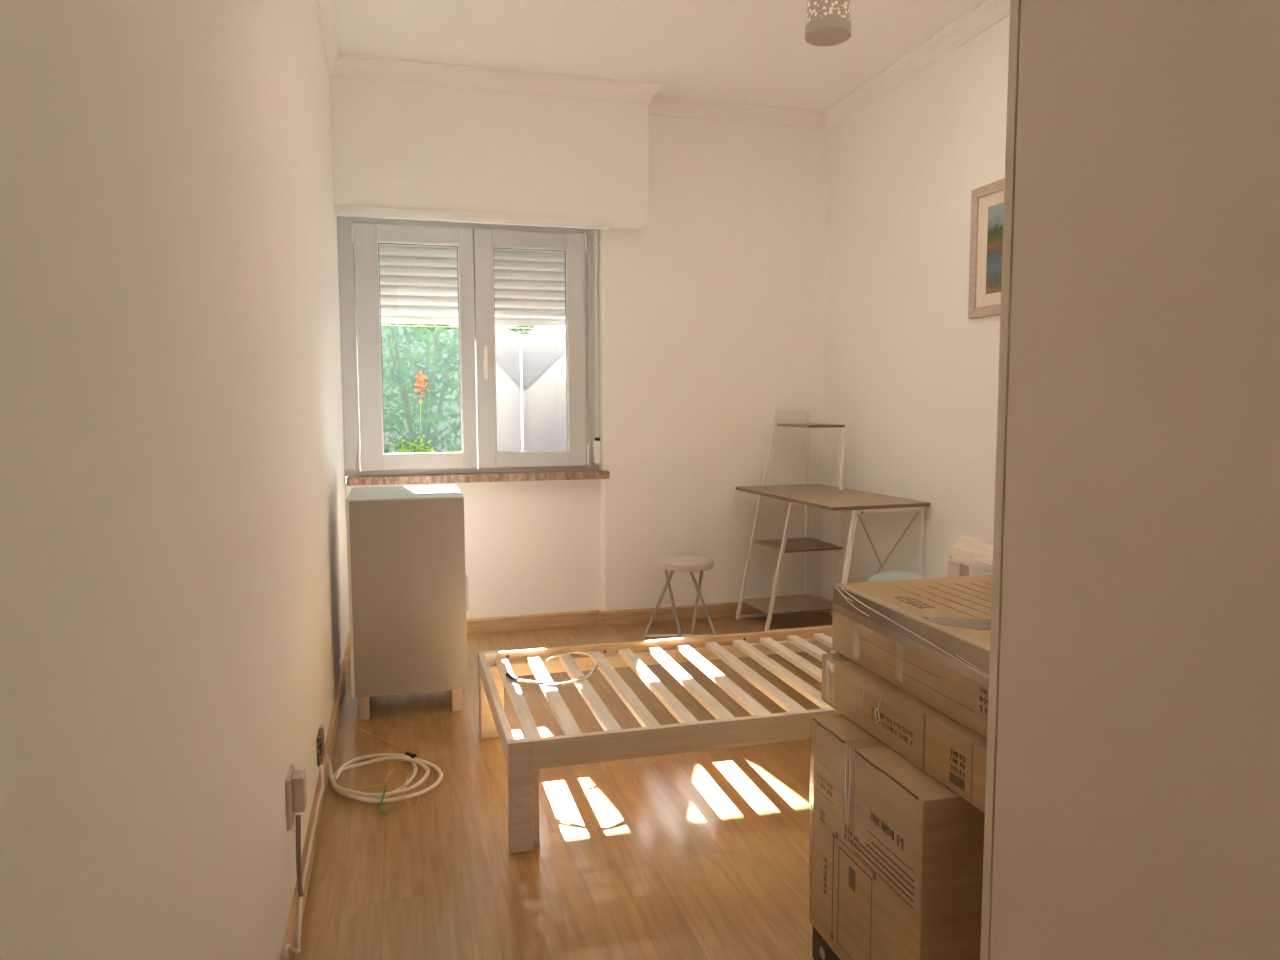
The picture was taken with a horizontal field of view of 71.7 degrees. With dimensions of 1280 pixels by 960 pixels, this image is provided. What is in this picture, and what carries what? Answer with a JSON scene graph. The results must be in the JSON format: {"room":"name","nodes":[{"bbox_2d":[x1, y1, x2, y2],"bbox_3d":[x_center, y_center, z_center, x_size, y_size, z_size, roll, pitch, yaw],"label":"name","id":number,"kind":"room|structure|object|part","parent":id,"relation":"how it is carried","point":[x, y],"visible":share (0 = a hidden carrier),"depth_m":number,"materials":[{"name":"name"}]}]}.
{"room":"bedroom","nodes":[
{"label":"bedroom","id":0,"kind":"room"},
{"bbox_2d":[0,0,349,959],"bbox_3d":[-0.719,-0.310,1.338,0.150,2.800,6.850,-2,5,-15],"label":"wall","id":1,"kind":"structure","parent":0,"point":[174,597],"depth_m":1.00,"materials":[{"name":"white paint"}]},
{"bbox_2d":[285,764,306,896],"bbox_3d":[-0.777,0.802,2.012,0.036,0.289,0.092,-2,5,-15],"label":"wall socket","id":2,"kind":"object","parent":1,"relation":"attached to","point":[295,782],"visible":1,"depth_m":1.98,"materials":[{"name":"beige plastic"}]},
{"bbox_2d":[283,764,324,959],"bbox_3d":[-0.833,0.944,2.230,0.020,0.114,0.926,-2,5,-15],"label":"cable","id":3,"kind":"object","parent":1,"relation":"attached to","point":[287,947],"visible":0.98,"depth_m":2.09,"materials":[{"name":"beige plastic"}]},
{"bbox_3d":[-0.870,0.898,2.364,0.019,0.046,0.601,-2,5,-15],"label":"thin cord","id":4,"kind":"part","parent":3,"relation":"part of","materials":[{"name":"beige plastic"}]},
{"bbox_2d":[280,627,349,959],"bbox_3d":[-0.620,1.049,1.422,0.015,0.077,6.435,-2,5,-15],"label":"baseboard","id":5,"kind":"structure","parent":1,"relation":"attached to","point":[291,930],"depth_m":2.51,"materials":[{"name":"brown wood"}]},
{"bbox_2d":[316,724,324,766],"bbox_3d":[-0.982,0.815,2.728,0.016,0.090,0.135,-2,5,-15],"label":"socket","id":6,"kind":"object","parent":1,"relation":"attached to","point":[320,737],"visible":0.98,"depth_m":2.67,"materials":[{"name":"beige plastic"}]},
{"bbox_2d":[314,0,1009,129],"bbox_3d":[0.632,-1.694,1.513,2.620,0.082,6.400,-2,5,-15],"label":"trim","id":7,"kind":"structure","parent":1,"relation":"attached to","point":[987,13],"depth_m":4.27,"materials":[{"name":"white paint"}]},
{"bbox_2d":[295,612,836,959],"bbox_3d":[0.656,1.119,1.701,2.920,0.120,6.585,-2,5,-15],"label":"floor","id":8,"kind":"structure","parent":0,"point":[698,855],"depth_m":2.45,"materials":[{"name":"brown wood"}]},
{"bbox_2d":[324,728,442,812],"bbox_3d":[-0.905,0.893,2.914,0.343,0.129,0.714,-5,7,-44],"label":"cable coil","id":9,"kind":"object","parent":8,"relation":"on","point":[410,757],"visible":1,"depth_m":2.77,"materials":[{"name":"beige plastic"}]},
{"bbox_2d":[345,485,468,719],"bbox_3d":[-0.945,0.470,3.642,0.455,0.848,0.516,-2,5,-15],"label":"base cabinet","id":10,"kind":"object","parent":8,"relation":"on","point":[408,579],"visible":1,"depth_m":3.39,"materials":[{"name":"beige laminate"}]},
{"bbox_3d":[-1.158,0.434,3.579,0.012,0.752,0.509,-2,5,-15],"label":"panel","id":11,"kind":"part","parent":10,"relation":"part of","materials":[{"name":"white wood"}]},
{"bbox_3d":[-1.060,0.872,3.402,0.038,0.090,0.040,-2,5,-15],"label":"leg","id":12,"kind":"part","parent":10,"relation":"part of","materials":[{"name":"beige wood"}]},
{"bbox_3d":[-0.722,0.863,3.494,0.038,0.090,0.040,-2,5,-15],"label":"leg","id":13,"kind":"part","parent":10,"relation":"part of","materials":[{"name":"beige wood"}]},
{"bbox_3d":[-0.729,0.460,3.675,0.020,0.136,0.160,-2,5,-15],"label":"handle","id":14,"kind":"part","parent":10,"relation":"part of","materials":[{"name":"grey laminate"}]},
{"bbox_2d":[642,555,716,639],"bbox_3d":[0.188,0.612,4.557,0.389,0.408,0.291,-2,5,-15],"label":"folding stool","id":15,"kind":"object","parent":8,"relation":"on","point":[678,563],"visible":0.96,"depth_m":4.51,"materials":[{"name":"beige plastic"}]},
{"bbox_3d":[0.096,0.633,4.528,0.201,0.370,0.017,-3,6,-30],"label":"leg","id":16,"kind":"part","parent":15,"relation":"part of","materials":[{"name":"beige metal"}]},
{"bbox_3d":[0.170,0.632,4.546,0.017,0.369,0.180,-3,6,-29],"label":"leg","id":17,"kind":"part","parent":15,"relation":"part of","materials":[{"name":"beige metal"}]},
{"bbox_3d":[0.237,0.429,4.558,0.286,0.044,0.286,-2,5,-15],"label":"seat","id":18,"kind":"part","parent":15,"relation":"part of","materials":[{"name":"beige plastic"}]},
{"bbox_3d":[0.295,0.629,4.573,0.017,0.370,0.209,2,5,21],"label":"leg","id":19,"kind":"part","parent":15,"relation":"part of","materials":[{"name":"beige metal"}]},
{"bbox_3d":[0.324,0.633,4.524,0.190,0.369,0.017,3,6,35],"label":"leg","id":20,"kind":"part","parent":15,"relation":"part of","materials":[{"name":"beige metal"}]},
{"bbox_2d":[478,536,992,853],"bbox_3d":[0.500,0.618,3.032,2.005,0.650,0.937,-2,5,-15],"label":"frame","id":21,"kind":"object","parent":8,"relation":"on","point":[525,756],"visible":0.59,"depth_m":2.78,"materials":[{"name":"brown wood"}]},
{"bbox_3d":[-0.541,0.778,3.216,0.086,0.305,0.058,-2,5,-15],"label":"leg","id":22,"kind":"part","parent":21,"relation":"part of","materials":[{"name":"brown wood"}]},
{"bbox_3d":[-0.461,0.694,2.793,0.022,0.065,0.855,-2,5,-15],"label":"foot rail","id":23,"kind":"part","parent":21,"relation":"part of","materials":[{"name":"brown wood"}]},
{"bbox_3d":[-0.316,0.848,2.401,0.086,0.305,0.058,-2,5,-15],"label":"leg","id":24,"kind":"part","parent":21,"relation":"part of","materials":[{"name":"brown wood"}]},
{"bbox_2d":[506,651,598,685],"bbox_3d":[-0.260,0.651,3.061,0.241,0.017,0.384,3,6,33],"label":"cable","id":25,"kind":"object","parent":21,"relation":"on","point":[508,675],"visible":1,"depth_m":2.96,"materials":[{"name":"beige plastic"}]},
{"bbox_3d":[-0.256,0.663,2.974,0.316,0.007,0.133,-3,6,-27],"label":"thin cord","id":26,"kind":"part","parent":25,"relation":"part of","materials":[{"name":"white plastic"}]},
{"bbox_3d":[0.359,0.647,3.471,1.918,0.086,0.022,-2,5,-15],"label":"rail","id":27,"kind":"part","parent":21,"relation":"part of","materials":[{"name":"brown wood"}]},
{"bbox_3d":[0.613,0.705,2.626,1.875,0.065,0.022,-2,5,-15],"label":"rail","id":28,"kind":"part","parent":21,"relation":"part of","materials":[{"name":"brown wood"}]},
{"bbox_3d":[1.323,0.589,3.699,0.045,0.585,0.085,-2,5,-15],"label":"post","id":29,"kind":"part","parent":21,"relation":"part of","materials":[{"name":"brown wood"}]},
{"bbox_3d":[1.406,0.354,3.252,0.018,0.035,0.905,-2,5,-15],"label":"headboard rail","id":30,"kind":"part","parent":21,"relation":"part of","materials":[{"name":"brown wood"}]},
{"bbox_2d":[812,926,839,959],"bbox_3d":[0.629,1.004,1.775,0.428,0.087,0.410,-2,5,-15],"label":"case","id":31,"kind":"object","parent":8,"relation":"on","point":[821,950],"visible":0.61,"depth_m":1.87,"materials":[{"name":"black plastic"}]},
{"bbox_2d":[809,714,984,959],"bbox_3d":[0.567,0.735,1.727,0.320,0.453,0.414,-2,5,-15],"label":"cardboard box","id":32,"kind":"object","parent":31,"relation":"on","point":[896,854],"visible":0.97,"depth_m":1.59,"materials":[{"name":"brown cardboard"}]},
{"bbox_2d":[820,652,986,812],"bbox_3d":[0.708,0.455,1.724,0.474,0.107,0.620,-2,5,-15],"label":"cardboard box","id":33,"kind":"object","parent":32,"relation":"on","point":[950,752],"visible":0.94,"depth_m":1.63,"materials":[{"name":"brown cardboard"}]},
{"bbox_2d":[832,575,991,738],"bbox_3d":[0.739,0.325,1.730,0.485,0.150,0.637,-1,5,-14],"label":"cardboard box","id":34,"kind":"object","parent":33,"relation":"on","point":[929,638],"visible":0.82,"depth_m":1.70,"materials":[{"name":"brown cardboard"}]},
{"bbox_2d":[736,410,929,652],"bbox_3d":[0.926,0.232,4.488,0.511,1.167,1.042,-2,5,-18],"label":"desk","id":35,"kind":"object","parent":8,"relation":"on","point":[831,498],"visible":0.73,"depth_m":4.66,"materials":[{"name":"brown wood"}]},
{"bbox_3d":[0.656,0.194,4.937,0.255,1.167,0.017,-2,5,-18],"label":"slanted leg","id":36,"kind":"part","parent":35,"relation":"part of","materials":[{"name":"white metal"}]},
{"bbox_3d":[0.726,0.442,4.604,0.165,0.730,0.017,-2,5,-18],"label":"slanted leg","id":37,"kind":"part","parent":35,"relation":"part of","materials":[{"name":"white metal"}]},
{"bbox_2d":[743,594,832,614],"bbox_3d":[0.826,0.681,4.835,0.415,0.014,0.355,-2,5,-18],"label":"shelf","id":38,"kind":"object","parent":35,"relation":"attached to","point":[806,603],"depth_m":4.81,"materials":[{"name":"brown wood"}]},
{"bbox_2d":[754,537,840,552],"bbox_3d":[0.857,0.353,4.817,0.348,0.014,0.355,-2,5,-18],"label":"shelf","id":39,"kind":"object","parent":35,"relation":"attached to","point":[806,544],"depth_m":4.75,"materials":[{"name":"brown wood"}]},
{"bbox_2d":[777,423,840,427],"bbox_3d":[0.918,-0.295,4.782,0.215,0.014,0.355,-2,5,-18],"label":"shelf","id":40,"kind":"object","parent":35,"relation":"attached to","point":[805,425],"depth_m":4.68,"materials":[{"name":"brown wood"}]},
{"bbox_3d":[0.915,0.494,3.989,0.137,0.730,0.019,-2,5,-18],"label":"slanted leg","id":41,"kind":"part","parent":35,"relation":"part of","materials":[{"name":"white metal"}]},
{"bbox_2d":[865,571,924,581],"bbox_3d":[1.141,0.633,3.922,0.336,0.460,0.336,-2,5,-15],"label":"pouf","id":42,"kind":"object","parent":8,"relation":"on","point":[889,575],"visible":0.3,"depth_m":3.87,"materials":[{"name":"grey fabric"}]},
{"bbox_2d":[980,0,1279,959],"bbox_3d":[1.019,-0.097,0.548,0.620,2.500,1.678,-2,5,-15],"label":"wardrobe","id":43,"kind":"object","parent":8,"relation":"on","point":[1132,792],"visible":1,"depth_m":1.04,"materials":[{"name":"beige laminate"}]},
{"bbox_2d":[345,115,827,618],"bbox_3d":[-0.177,-0.619,4.869,2.770,2.800,0.300,-2,5,-15],"label":"wall","id":44,"kind":"structure","parent":0,"point":[711,312],"depth_m":4.84,"materials":[{"name":"white paint"}]},
{"bbox_2d":[337,216,599,475],"bbox_3d":[-0.853,-0.675,4.570,1.312,1.282,0.137,-2,5,-15],"label":"window","id":45,"kind":"structure","parent":44,"relation":"in","point":[475,243],"depth_m":4.53,"materials":[{"name":"white plastic"}]},
{"bbox_3d":[-1.132,-0.664,4.498,0.578,1.220,0.056,-2,5,-15],"label":"sash","id":46,"kind":"part","parent":45,"relation":"part of","materials":[{"name":"white plastic"}]},
{"bbox_2d":[353,226,565,326],"bbox_3d":[-0.888,-0.768,4.712,1.305,1.530,0.042,-2,5,-15],"label":"roller shutter","id":47,"kind":"object","parent":45,"relation":"attached to","point":[535,298],"visible":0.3,"depth_m":4.66,"materials":[{"name":"white plastic"}]},
{"bbox_3d":[-0.793,-0.604,4.545,0.022,0.170,0.044,-2,5,-15],"label":"handle","id":48,"kind":"part","parent":45,"relation":"part of","materials":[{"name":"white plastic"}]},
{"bbox_3d":[-0.573,-0.679,4.651,0.573,1.220,0.056,-2,5,-15],"label":"sash","id":49,"kind":"part","parent":45,"relation":"part of","materials":[{"name":"white plastic"}]},
{"bbox_2d":[593,229,600,462],"bbox_3d":[-0.234,-0.707,4.698,0.032,1.235,0.072,-2,5,-15],"label":"strap winder","id":50,"kind":"object","parent":45,"relation":"attached to","point":[596,443],"visible":0.98,"depth_m":4.69,"materials":[{"name":"white plastic"}]},
{"bbox_3d":[-0.232,-0.151,4.746,0.032,0.120,0.072,-2,5,-15],"label":"casing","id":51,"kind":"part","parent":50,"relation":"part of","materials":[{"name":"white plastic"}]},
{"bbox_2d":[335,205,609,229],"bbox_3d":[-0.796,-1.283,4.331,1.321,0.044,0.042,-2,5,-15],"label":"trim","id":52,"kind":"structure","parent":44,"relation":"attached to","point":[342,210],"depth_m":4.31,"materials":[{"name":"white paint"}]},
{"bbox_2d":[347,470,609,485],"bbox_3d":[-0.824,-0.015,4.612,1.333,0.040,0.152,-2,5,-15],"label":"window sill","id":53,"kind":"structure","parent":44,"relation":"attached to","point":[587,474],"depth_m":4.54,"materials":[{"name":"brown stone"}]},
{"bbox_2d":[330,76,647,228],"bbox_3d":[-0.717,-1.642,4.394,1.532,0.675,0.158,-2,5,-15],"label":"box","id":54,"kind":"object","parent":44,"relation":"attached to","point":[404,145],"depth_m":4.31,"materials":[{"name":"white paint"}]},
{"bbox_2d":[466,597,819,633],"bbox_3d":[-0.201,0.751,4.834,2.605,0.077,0.050,-2,5,-15],"label":"baseboard","id":55,"kind":"structure","parent":44,"relation":"attached to","point":[643,615],"depth_m":4.82,"materials":[{"name":"brown wood"}]},
{"bbox_2d":[333,0,984,110],"bbox_3d":[0.612,-1.816,1.575,2.920,0.150,6.850,-2,5,-15],"label":"ceiling","id":56,"kind":"structure","parent":0,"point":[757,52],"depth_m":3.90,"materials":[{"name":"white paint"}]},
{"bbox_2d":[805,0,850,45],"bbox_3d":[0.566,-1.583,2.649,0.136,0.500,0.136,-2,5,-15],"label":"ceiling lamp","id":57,"kind":"object","parent":56,"relation":"hanging from","point":[828,22],"visible":1,"depth_m":2.62,"materials":[{"name":"silver metal"}]},
{"bbox_2d":[806,28,849,45],"bbox_3d":[0.567,-1.338,2.670,0.132,0.008,0.132,-2,5,-15],"label":"diffuser","id":58,"kind":"object","parent":57,"relation":"attached to","point":[814,36],"depth_m":2.66,"materials":[{"name":"beige"}]},
{"bbox_3d":[0.566,-1.498,2.656,0.133,0.270,0.133,-2,5,-15],"label":"lamp shade","id":59,"kind":"part","parent":57,"relation":"part of","materials":[{"name":"silver metal"}]},
{"bbox_2d":[821,15,1009,601],"bbox_3d":[1.591,-0.495,3.379,0.150,2.800,3.520,-2,5,-15],"label":"wall","id":60,"kind":"structure","parent":0,"point":[911,380],"depth_m":4.16,"materials":[{"name":"white paint"}]},
{"bbox_2d":[820,597,832,615],"bbox_3d":[1.089,0.875,3.358,0.900,0.077,3.520,-2,5,-15],"label":"baseboard","id":61,"kind":"structure","parent":60,"relation":"attached to","point":[822,598],"depth_m":5.05,"materials":[{"name":"brown wood"}]},
{"bbox_2d":[968,178,1004,318],"bbox_3d":[1.460,-0.926,3.488,0.022,0.530,0.490,-2,5,-15],"label":"framed picture","id":62,"kind":"object","parent":60,"relation":"attached to","point":[987,201],"visible":0.42,"depth_m":3.62,"materials":[{"name":"brown wood"}]},
{"bbox_2d":[986,202,1003,293],"bbox_3d":[1.458,-0.926,3.487,0.002,0.350,0.284,-2,5,-15],"label":"print","id":63,"kind":"object","parent":62,"relation":"attached to","point":[994,210],"depth_m":3.58},
{"label":"outside","id":64,"kind":"structure","parent":0,"visible":0},
{"bbox_3d":[-1.912,0.494,11.772,15.000,0.100,13.700,-2,5,-15],"label":"ground","id":65,"kind":"structure","parent":64,"visible":0},
{"bbox_2d":[388,435,437,452],"bbox_3d":[-1.658,0.288,6.458,0.564,1.234,0.357,-2,5,-15],"label":"bush","id":66,"kind":"object","parent":65,"relation":"on","point":[418,449],"visible":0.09,"depth_m":6.41,"materials":[{"name":"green plant"}]},
{"bbox_2d":[381,255,458,328],"bbox_3d":[-1.885,-0.599,7.786,1.193,2.769,1.157,-2,5,-15],"label":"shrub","id":67,"kind":"object","parent":65,"relation":"on","point":[400,255],"visible":0.02,"depth_m":7.57,"materials":[{"name":"green plant"}]},
{"bbox_2d":[414,371,430,446],"bbox_3d":[-1.623,0.034,6.659,0.098,1.700,0.112,4,6,39],"label":"flower","id":68,"kind":"object","parent":65,"relation":"on","point":[421,386],"visible":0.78,"depth_m":6.60,"materials":[{"name":"orange plant"}]},
{"bbox_3d":[-1.635,0.049,6.648,0.011,1.671,0.078,4,7,41],"label":"stem","id":69,"kind":"part","parent":68,"relation":"part of","materials":[{"name":"green plant"}]},
{"bbox_2d":[357,325,532,452],"bbox_3d":[-1.893,-0.194,6.693,5.250,2.150,0.127,-2,5,-15],"label":"hedge","id":70,"kind":"object","parent":65,"relation":"on","point":[407,351],"visible":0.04,"depth_m":6.68,"materials":[{"name":"green plant"}]},
{"bbox_2d":[356,245,560,330],"bbox_3d":[-2.894,-2.699,13.153,20.600,6.230,2.200,-2,5,-15],"label":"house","id":71,"kind":"structure","parent":65,"relation":"on","point":[389,245],"depth_m":12.26,"materials":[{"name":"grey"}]},
{"bbox_2d":[520,338,522,450],"bbox_3d":[-0.686,0.092,5.196,0.012,1.830,0.012,-2,5,-15],"label":"pole","id":72,"kind":"object","parent":65,"relation":"on","point":[521,385],"visible":0.34,"depth_m":5.14,"materials":[{"name":"white plastic"}]},
{"bbox_2d":[495,290,566,451],"bbox_3d":[-0.463,-0.162,5.296,1.080,2.018,0.014,-2,5,-15],"label":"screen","id":73,"kind":"object","parent":65,"relation":"on","point":[544,348],"visible":0.18,"depth_m":5.21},
{"bbox_2d":[508,280,555,330],"bbox_3d":[-0.805,-0.511,7.987,1.142,2.579,1.132,-2,5,-15],"label":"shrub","id":74,"kind":"object","parent":65,"relation":"on","point":[555,280],"visible":0.02,"depth_m":7.89,"materials":[{"name":"green plant"}]}
]}

